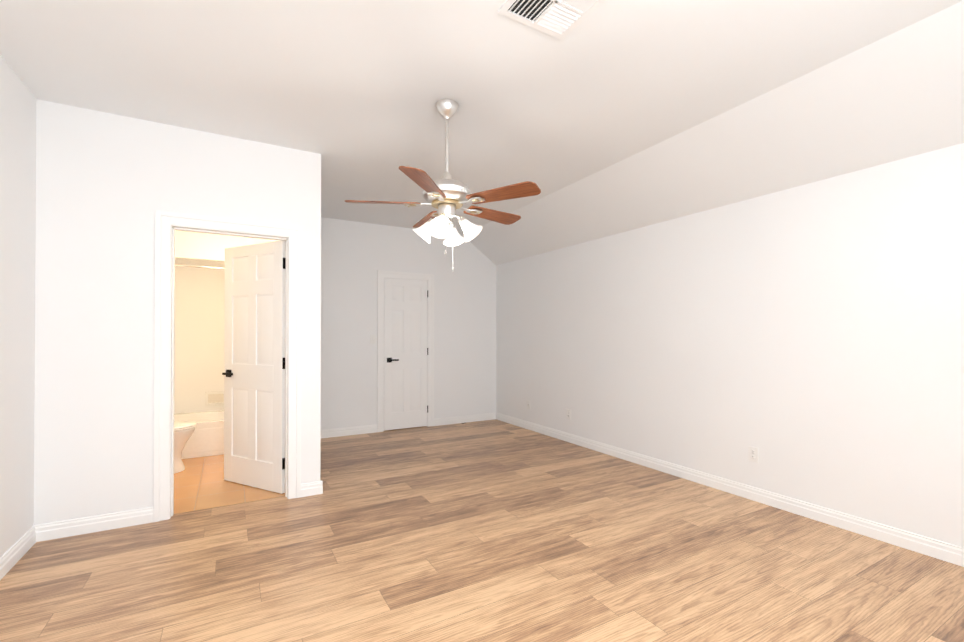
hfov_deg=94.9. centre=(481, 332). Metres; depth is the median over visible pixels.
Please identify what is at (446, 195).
ceiling fan
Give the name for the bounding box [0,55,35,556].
wall
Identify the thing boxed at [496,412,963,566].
baseboard
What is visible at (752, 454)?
electrical outlet
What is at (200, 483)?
floor
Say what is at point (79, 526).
baseboard
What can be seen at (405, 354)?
closet door
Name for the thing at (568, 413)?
electrical outlet
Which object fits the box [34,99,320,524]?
wall
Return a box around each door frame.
[153,210,300,521]
[377,270,433,431]
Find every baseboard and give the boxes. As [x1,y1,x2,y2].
[0,524,39,579]
[40,507,153,540]
[308,480,322,494]
[321,424,376,437]
[434,412,495,425]
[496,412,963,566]
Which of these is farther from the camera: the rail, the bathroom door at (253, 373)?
the rail
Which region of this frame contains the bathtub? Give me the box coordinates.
[174,410,223,458]
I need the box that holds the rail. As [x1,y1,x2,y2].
[175,264,224,268]
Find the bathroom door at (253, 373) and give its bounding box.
[222,241,285,493]
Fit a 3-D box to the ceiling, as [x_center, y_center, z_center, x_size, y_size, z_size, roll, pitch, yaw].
[-0.137,-1.329,2.738,4.807,0.570,6.825,0,0,-30]
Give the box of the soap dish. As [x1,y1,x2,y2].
[205,391,223,405]
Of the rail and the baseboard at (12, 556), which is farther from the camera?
the rail
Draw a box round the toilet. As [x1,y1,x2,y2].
[174,421,196,473]
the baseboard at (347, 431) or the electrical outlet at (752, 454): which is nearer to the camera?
the electrical outlet at (752, 454)
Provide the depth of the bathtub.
4.64 m
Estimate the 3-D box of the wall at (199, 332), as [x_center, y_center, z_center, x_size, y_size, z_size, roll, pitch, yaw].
[-3.355,-0.062,5.354,1.559,2.730,0.220,0,0,-30]
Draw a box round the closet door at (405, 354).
[384,278,427,430]
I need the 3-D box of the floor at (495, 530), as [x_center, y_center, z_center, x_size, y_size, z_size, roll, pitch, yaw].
[-0.279,1.337,2.970,4.817,0.100,7.410,0,0,-30]
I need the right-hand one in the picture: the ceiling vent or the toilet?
the ceiling vent
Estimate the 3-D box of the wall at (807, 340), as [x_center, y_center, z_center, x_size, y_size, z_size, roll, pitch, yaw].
[1.898,0.128,3.886,0.125,2.330,6.825,0,0,-30]
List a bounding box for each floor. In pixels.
[0,419,963,641]
[173,454,284,514]
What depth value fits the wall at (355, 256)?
5.91 m
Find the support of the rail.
attached to the wall
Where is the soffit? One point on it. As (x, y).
(199, 246)
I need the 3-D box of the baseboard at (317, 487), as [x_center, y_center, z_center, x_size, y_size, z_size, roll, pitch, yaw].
[-1.792,1.246,4.405,0.045,0.101,2.011,0,0,-30]
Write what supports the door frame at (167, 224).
attached to the wall at (108, 185)
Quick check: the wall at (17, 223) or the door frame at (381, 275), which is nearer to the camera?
the wall at (17, 223)
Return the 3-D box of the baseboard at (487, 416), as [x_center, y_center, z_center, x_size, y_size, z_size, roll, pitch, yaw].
[-0.238,1.259,6.437,1.003,0.101,0.016,0,0,-30]
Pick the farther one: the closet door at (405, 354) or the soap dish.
the closet door at (405, 354)
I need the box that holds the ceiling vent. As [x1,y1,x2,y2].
[498,0,605,39]
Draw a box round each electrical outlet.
[567,409,570,419]
[748,446,757,462]
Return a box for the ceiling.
[0,0,963,265]
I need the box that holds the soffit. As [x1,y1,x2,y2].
[175,230,279,261]
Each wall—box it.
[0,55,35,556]
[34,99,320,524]
[174,258,224,413]
[321,217,495,429]
[496,143,963,546]
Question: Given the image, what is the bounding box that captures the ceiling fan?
[345,99,540,270]

